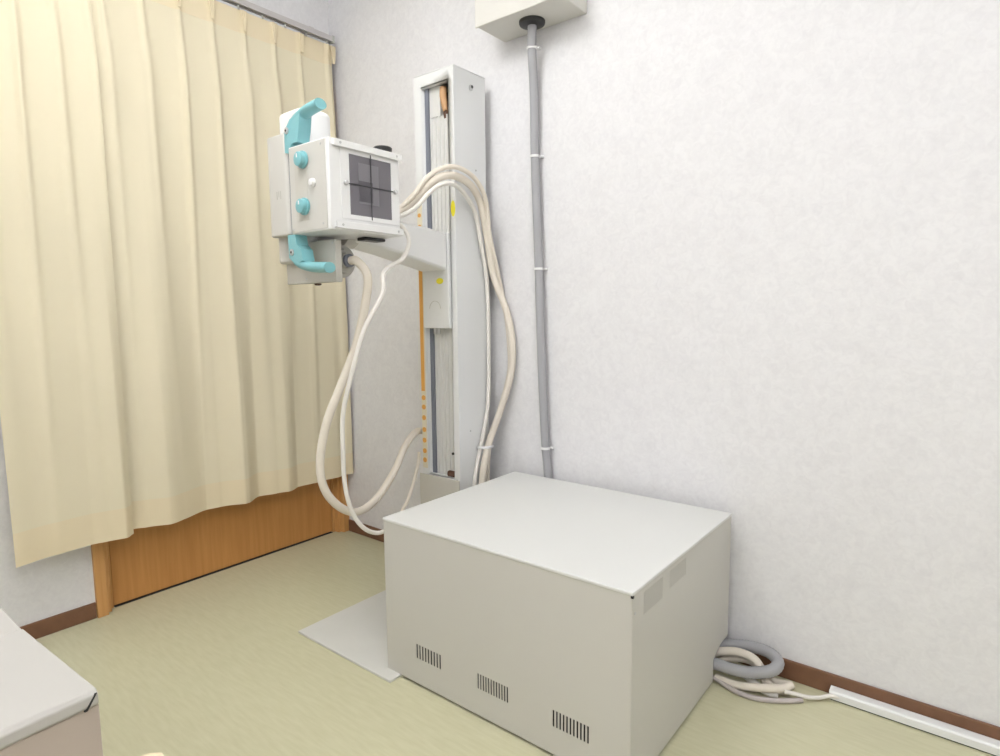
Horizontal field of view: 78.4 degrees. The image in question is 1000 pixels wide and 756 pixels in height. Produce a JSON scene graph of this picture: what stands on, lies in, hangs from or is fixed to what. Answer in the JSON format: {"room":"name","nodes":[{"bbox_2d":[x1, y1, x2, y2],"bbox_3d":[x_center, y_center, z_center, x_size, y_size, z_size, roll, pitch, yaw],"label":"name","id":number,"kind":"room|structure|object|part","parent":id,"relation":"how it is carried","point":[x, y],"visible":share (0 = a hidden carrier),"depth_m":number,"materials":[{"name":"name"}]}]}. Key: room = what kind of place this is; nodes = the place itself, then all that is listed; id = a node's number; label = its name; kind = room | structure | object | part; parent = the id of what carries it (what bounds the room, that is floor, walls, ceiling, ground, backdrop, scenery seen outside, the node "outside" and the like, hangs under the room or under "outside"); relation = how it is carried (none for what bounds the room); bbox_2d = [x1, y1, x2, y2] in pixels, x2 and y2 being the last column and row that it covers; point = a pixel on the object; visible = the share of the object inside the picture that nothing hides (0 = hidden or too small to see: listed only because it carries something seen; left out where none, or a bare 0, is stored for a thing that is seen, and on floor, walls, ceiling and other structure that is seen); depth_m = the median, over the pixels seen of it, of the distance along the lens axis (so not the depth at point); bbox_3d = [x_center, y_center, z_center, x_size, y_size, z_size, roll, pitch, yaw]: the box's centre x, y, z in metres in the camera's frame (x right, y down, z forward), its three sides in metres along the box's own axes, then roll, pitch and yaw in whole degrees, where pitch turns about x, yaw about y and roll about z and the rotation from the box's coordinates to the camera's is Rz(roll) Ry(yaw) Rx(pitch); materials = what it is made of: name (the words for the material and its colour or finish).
{"room":"radiology room","nodes":[
{"label":"radiology room","id":0,"kind":"room"},
{"bbox_2d":[0,0,329,626],"bbox_3d":[-1.908,-0.399,1.536,0.172,2.600,3.500,4,8,38],"label":"wall","id":1,"kind":"structure","parent":0,"point":[47,587],"depth_m":2.03,"materials":[{"name":"paint"}]},
{"bbox_2d":[20,602,96,638],"bbox_3d":[-2.161,0.919,1.196,0.008,0.057,2.418,4,8,38],"label":"baseboard","id":2,"kind":"structure","parent":1,"relation":"attached to","point":[41,628],"depth_m":2.05,"materials":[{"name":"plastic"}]},
{"bbox_2d":[108,479,331,604],"bbox_3d":[-1.127,-0.222,2.488,0.038,2.015,0.948,4,8,38],"label":"door","id":3,"kind":"structure","parent":1,"relation":"in","point":[154,558],"depth_m":2.49,"materials":[{"name":"brown wood"}]},
{"bbox_2d":[91,474,348,617],"bbox_3d":[-1.147,-0.240,2.502,0.187,2.060,1.080,4,8,38],"label":"trim","id":4,"kind":"structure","parent":1,"relation":"attached to","point":[102,579],"depth_m":2.16,"materials":[{"name":"brown wood"}]},
{"bbox_2d":[114,532,332,606],"bbox_3d":[-1.158,0.786,2.630,0.154,0.012,0.944,4,8,38],"label":"trim","id":5,"kind":"structure","parent":1,"relation":"attached to","point":[190,580],"depth_m":2.50,"materials":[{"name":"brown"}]},
{"bbox_2d":[222,0,334,44],"bbox_3d":[-1.275,-1.394,2.038,0.081,0.052,1.688,4,8,38],"label":"rail","id":6,"kind":"object","parent":1,"relation":"attached to","point":[306,30],"visible":0.87,"depth_m":2.48,"materials":[{"name":"silver metal"}]},
{"bbox_2d":[0,0,133,567],"bbox_3d":[-1.392,-0.395,1.904,0.046,1.922,0.340,4,8,38],"label":"curtain","id":7,"kind":"object","parent":6,"relation":"hanging from","point":[62,414],"visible":1,"depth_m":1.92,"materials":[{"name":"fabric"}]},
{"bbox_2d":[91,0,352,528],"bbox_3d":[-1.014,-0.456,2.398,0.066,1.916,1.009,4,8,38],"label":"curtain","id":8,"kind":"object","parent":6,"relation":"hanging from","point":[231,370],"visible":0.88,"depth_m":2.31,"materials":[{"name":"fabric"}]},
{"bbox_2d":[36,531,993,755],"bbox_3d":[-0.395,1.056,0.498,4.000,0.100,3.800,4,8,38],"label":"floor","id":9,"kind":"structure","parent":0,"point":[219,663],"depth_m":1.69,"materials":[{"name":"tile"}]},
{"bbox_2d":[0,607,102,755],"bbox_3d":[-0.882,0.629,0.521,0.719,0.755,0.742,4,8,35],"label":"console desk","id":10,"kind":"object","parent":9,"relation":"on","point":[47,708],"visible":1,"depth_m":0.57,"materials":[{"name":"paint"}]},
{"bbox_3d":[-0.966,0.285,0.540,0.523,0.075,0.740,4,8,35],"label":"sloping panel","id":11,"kind":"part","parent":10,"relation":"part of","materials":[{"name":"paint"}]},
{"bbox_2d":[141,752,163,755],"bbox_3d":[-0.036,0.648,0.297,0.425,0.751,0.374,-1,6,0],"label":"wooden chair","id":12,"kind":"object","parent":9,"relation":"on","point":[156,753],"visible":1,"depth_m":0.42,"materials":[{"name":"beige wood"}]},
{"bbox_2d":[298,590,401,682],"bbox_3d":[-0.349,0.832,2.060,0.452,0.008,0.452,4,8,38],"label":"floor plate","id":13,"kind":"object","parent":9,"relation":"on","point":[357,633],"visible":0.49,"depth_m":2.00,"materials":[{"name":"paint"}]},
{"bbox_2d":[341,64,488,503],"bbox_3d":[-0.300,-0.116,2.107,0.204,1.864,0.576,4,8,38],"label":"stand","id":14,"kind":"object","parent":9,"relation":"on","point":[449,100],"visible":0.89,"depth_m":2.17,"materials":[{"name":"white paint"}]},
{"bbox_2d":[267,98,403,285],"bbox_3d":[-0.496,-0.521,1.766,0.341,0.501,0.268,4,8,38],"label":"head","id":15,"kind":"object","parent":14,"relation":"attached to","point":[326,190],"visible":0.99,"depth_m":1.69},
{"bbox_3d":[-0.532,-0.582,1.631,0.046,0.046,0.020,4,8,38],"label":"knob","id":16,"kind":"part","parent":15,"relation":"part of","materials":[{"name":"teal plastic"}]},
{"bbox_3d":[-0.531,-0.461,1.644,0.046,0.046,0.020,4,8,38],"label":"knob","id":17,"kind":"part","parent":15,"relation":"part of","materials":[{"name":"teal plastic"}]},
{"bbox_3d":[-0.531,-0.678,1.662,0.158,0.123,0.038,4,8,38],"label":"handle","id":18,"kind":"part","parent":15,"relation":"part of","materials":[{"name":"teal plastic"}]},
{"bbox_3d":[-0.522,-0.343,1.694,0.168,0.110,0.038,4,8,38],"label":"handle","id":19,"kind":"part","parent":15,"relation":"part of","materials":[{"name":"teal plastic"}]},
{"bbox_2d":[341,245,354,277],"bbox_3d":[-0.449,-0.340,1.779,0.054,0.096,0.096,4,8,38],"label":"socket","id":20,"kind":"object","parent":15,"relation":"attached to","point":[346,269],"depth_m":1.77,"materials":[{"name":"silver metal"}]},
{"bbox_3d":[-0.358,-0.619,1.667,0.012,0.018,0.234,4,8,38],"label":"accessory rail","id":21,"kind":"part","parent":15,"relation":"part of","materials":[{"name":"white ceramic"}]},
{"bbox_3d":[-0.360,-0.530,1.681,0.001,0.107,0.070,4,8,38],"label":"aperture blade","id":22,"kind":"part","parent":15,"relation":"part of","materials":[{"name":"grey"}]},
{"bbox_2d":[316,256,421,515],"bbox_3d":[-0.329,0.021,2.048,0.183,0.804,0.669,2,7,25],"label":"power cable","id":23,"kind":"object","parent":15,"relation":"attached to","point":[359,263],"visible":0.88,"depth_m":1.79,"materials":[{"name":"beige plastic"}]},
{"bbox_3d":[-0.356,-0.412,1.690,0.012,0.018,0.234,4,8,38],"label":"accessory rail","id":24,"kind":"part","parent":15,"relation":"part of","materials":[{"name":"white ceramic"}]},
{"bbox_3d":[-0.378,-0.406,1.801,0.040,0.009,0.075,4,8,38],"label":"lamp lever","id":25,"kind":"part","parent":15,"relation":"part of","materials":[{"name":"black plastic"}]},
{"bbox_2d":[340,223,410,534],"bbox_3d":[-0.292,0.183,1.859,0.376,1.311,0.120,-4,7,-29],"label":"cable","id":26,"kind":"object","parent":15,"relation":"hanging from","point":[386,269],"visible":0.69,"depth_m":1.77,"materials":[{"name":"white plastic"}]},
{"bbox_3d":[-0.335,-0.649,1.748,0.054,0.016,0.054,4,8,38],"label":"turn knob","id":27,"kind":"part","parent":15,"relation":"part of","materials":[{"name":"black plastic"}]},
{"bbox_2d":[401,452,420,510],"bbox_3d":[-0.328,0.548,2.188,0.062,0.519,0.284,0,6,1],"label":"cable","id":28,"kind":"object","parent":14,"relation":"attached to","point":[419,453],"visible":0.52,"depth_m":2.23,"materials":[{"name":"beige plastic"}]},
{"bbox_3d":[-0.180,-0.323,2.201,0.124,1.406,0.040,4,8,38],"label":"guide panel","id":29,"kind":"part","parent":14,"relation":"part of","materials":[{"name":"silver metal"}]},
{"bbox_2d":[400,181,490,485],"bbox_3d":[-0.192,0.081,2.087,0.496,1.456,0.078,-6,9,-43],"label":"cable","id":30,"kind":"object","parent":14,"relation":"attached to","point":[430,191],"visible":0.84,"depth_m":2.22,"materials":[{"name":"white plastic"}]},
{"bbox_2d":[399,164,508,480],"bbox_3d":[-0.175,0.053,2.113,0.540,1.518,0.100,-6,8,-39],"label":"cable","id":31,"kind":"object","parent":14,"relation":"attached to","point":[433,172],"visible":0.48,"depth_m":2.11,"materials":[{"name":"beige plastic"}]},
{"bbox_2d":[477,444,493,448],"bbox_3d":[-0.051,0.253,2.263,0.047,0.013,0.066,4,8,38],"label":"cable tie","id":32,"kind":"object","parent":31,"relation":"attached to","point":[492,445],"visible":0.88,"depth_m":2.24,"materials":[{"name":"white plastic"}]},
{"bbox_2d":[400,171,515,483],"bbox_3d":[-0.181,0.058,2.112,0.543,1.488,0.090,-5,8,-35],"label":"cable","id":33,"kind":"object","parent":14,"relation":"attached to","point":[435,179],"visible":0.74,"depth_m":2.21,"materials":[{"name":"beige plastic"}]},
{"bbox_2d":[382,472,731,755],"bbox_3d":[0.168,0.626,1.788,0.786,0.465,0.634,4,8,38],"label":"base cabinet","id":34,"kind":"object","parent":9,"relation":"on","point":[573,619],"visible":1,"depth_m":1.54,"materials":[{"name":"white metal"}]},
{"bbox_2d":[416,643,441,670],"bbox_3d":[-0.198,0.769,1.693,0.100,0.048,0.002,4,8,38],"label":"vent","id":35,"kind":"object","parent":34,"relation":"attached to","point":[420,662],"depth_m":1.69,"materials":[{"name":"beige metal"}]},
{"bbox_2d":[477,672,508,704],"bbox_3d":[-0.019,0.785,1.553,0.104,0.048,0.002,4,8,38],"label":"vent","id":36,"kind":"object","parent":34,"relation":"attached to","point":[492,698],"depth_m":1.55,"materials":[{"name":"beige metal"}]},
{"bbox_3d":[0.130,0.635,1.821,0.599,0.413,0.569,4,8,38],"label":"frame","id":37,"kind":"part","parent":34,"relation":"part of","materials":[{"name":"grey metal"}]},
{"bbox_3d":[-0.027,0.655,1.544,0.778,0.449,0.002,4,8,38],"label":"panel","id":38,"kind":"part","parent":34,"relation":"part of","materials":[{"name":"grey paint"}]},
{"bbox_3d":[0.166,0.399,1.763,0.785,0.008,0.634,4,8,38],"label":"lid","id":39,"kind":"part","parent":34,"relation":"part of","materials":[{"name":"white paint"}]},
{"bbox_2d":[552,708,589,745],"bbox_3d":[0.162,0.802,1.410,0.102,0.048,0.002,4,8,38],"label":"vent","id":40,"kind":"object","parent":34,"relation":"attached to","point":[574,716],"depth_m":1.41,"materials":[{"name":"metal"}]},
{"bbox_3d":[0.283,0.677,1.309,0.002,0.449,0.015,4,8,38],"label":"corner post","id":41,"kind":"part","parent":34,"relation":"part of","materials":[{"name":"beige metal"}]},
{"bbox_2d":[643,576,662,615],"bbox_3d":[0.341,0.483,1.363,0.002,0.058,0.100,4,8,38],"label":"vent","id":42,"kind":"object","parent":34,"relation":"attached to","point":[652,590],"depth_m":1.36,"materials":[{"name":"white metal"}]},
{"bbox_2d":[669,557,685,589],"bbox_3d":[0.426,0.467,1.470,0.002,0.050,0.100,4,8,38],"label":"vent","id":43,"kind":"object","parent":34,"relation":"attached to","point":[677,569],"depth_m":1.47,"materials":[{"name":"white metal"}]},
{"bbox_3d":[0.474,0.649,1.548,0.002,0.449,0.628,4,8,38],"label":"panel","id":44,"kind":"part","parent":34,"relation":"part of","materials":[{"name":"grey paint"}]},
{"bbox_2d":[713,638,784,678],"bbox_3d":[0.651,0.790,1.767,0.311,0.066,0.134,4,8,38],"label":"hose","id":45,"kind":"object","parent":34,"relation":"attached to","point":[776,666],"visible":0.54,"depth_m":1.70,"materials":[{"name":"grey plastic"}]},
{"bbox_2d":[715,656,787,683],"bbox_3d":[0.679,0.826,1.771,0.305,0.058,0.034,3,7,31],"label":"cable","id":46,"kind":"object","parent":9,"relation":"on","point":[726,658],"visible":0.26,"depth_m":1.76,"materials":[{"name":"beige plastic"}]},
{"bbox_2d":[715,647,789,695],"bbox_3d":[0.666,0.815,1.752,0.309,0.085,0.049,4,8,36],"label":"cable","id":47,"kind":"object","parent":9,"relation":"on","point":[722,651],"visible":0.48,"depth_m":1.74,"materials":[{"name":"beige plastic"}]},
{"bbox_2d":[714,673,794,692],"bbox_3d":[0.696,0.843,1.683,0.205,0.043,0.055,2,7,22],"label":"cable","id":48,"kind":"object","parent":9,"relation":"on","point":[745,686],"visible":1,"depth_m":1.66,"materials":[{"name":"beige plastic"}]},
{"bbox_2d":[713,675,803,703],"bbox_3d":[0.683,0.854,1.677,0.265,0.024,0.060,3,7,28],"label":"cable","id":49,"kind":"object","parent":9,"relation":"on","point":[727,686],"visible":0.87,"depth_m":1.64,"materials":[{"name":"grey plastic"}]},
{"bbox_2d":[743,678,777,697],"bbox_3d":[0.641,0.835,1.740,0.283,0.049,0.033,4,8,36],"label":"cable","id":50,"kind":"object","parent":9,"relation":"on","point":[772,695],"visible":0.23,"depth_m":1.66,"materials":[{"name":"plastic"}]},
{"bbox_2d":[784,690,839,699],"bbox_3d":[0.845,0.849,1.644,0.165,0.028,0.022,0,6,4],"label":"cable","id":51,"kind":"object","parent":9,"relation":"on","point":[824,696],"visible":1,"depth_m":1.64,"materials":[{"name":"white plastic"}]},
{"bbox_2d":[829,685,999,755],"bbox_3d":[1.472,0.896,1.207,1.472,0.029,0.028,4,8,38],"label":"duct","id":52,"kind":"object","parent":9,"relation":"on","point":[938,728],"visible":0.98,"depth_m":1.53,"materials":[{"name":"white plastic"}]},
{"bbox_2d":[328,0,999,726],"bbox_3d":[0.726,-0.452,1.772,4.000,2.600,0.150,4,8,38],"label":"wall","id":53,"kind":"structure","parent":0,"point":[771,228],"depth_m":1.71,"materials":[{"name":"paint"}]},
{"bbox_2d":[475,0,586,41],"bbox_3d":[0.097,-1.327,1.974,0.341,0.359,0.158,4,8,38],"label":"wall box","id":54,"kind":"object","parent":53,"relation":"attached to","point":[505,20],"visible":0.92,"depth_m":1.97,"materials":[{"name":"white paint"}]},
{"bbox_2d":[527,24,553,477],"bbox_3d":[0.131,-0.208,2.123,0.097,1.923,0.083,4,8,38],"label":"cable conduit","id":55,"kind":"object","parent":53,"relation":"attached to","point":[532,48],"visible":0.73,"depth_m":2.11,"materials":[{"name":"grey plastic"}]},
{"bbox_2d":[349,519,999,740],"bbox_3d":[0.704,0.821,1.837,3.662,0.057,0.008,4,8,38],"label":"baseboard","id":56,"kind":"structure","parent":53,"relation":"attached to","point":[794,671],"depth_m":1.62,"materials":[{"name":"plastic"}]}
]}

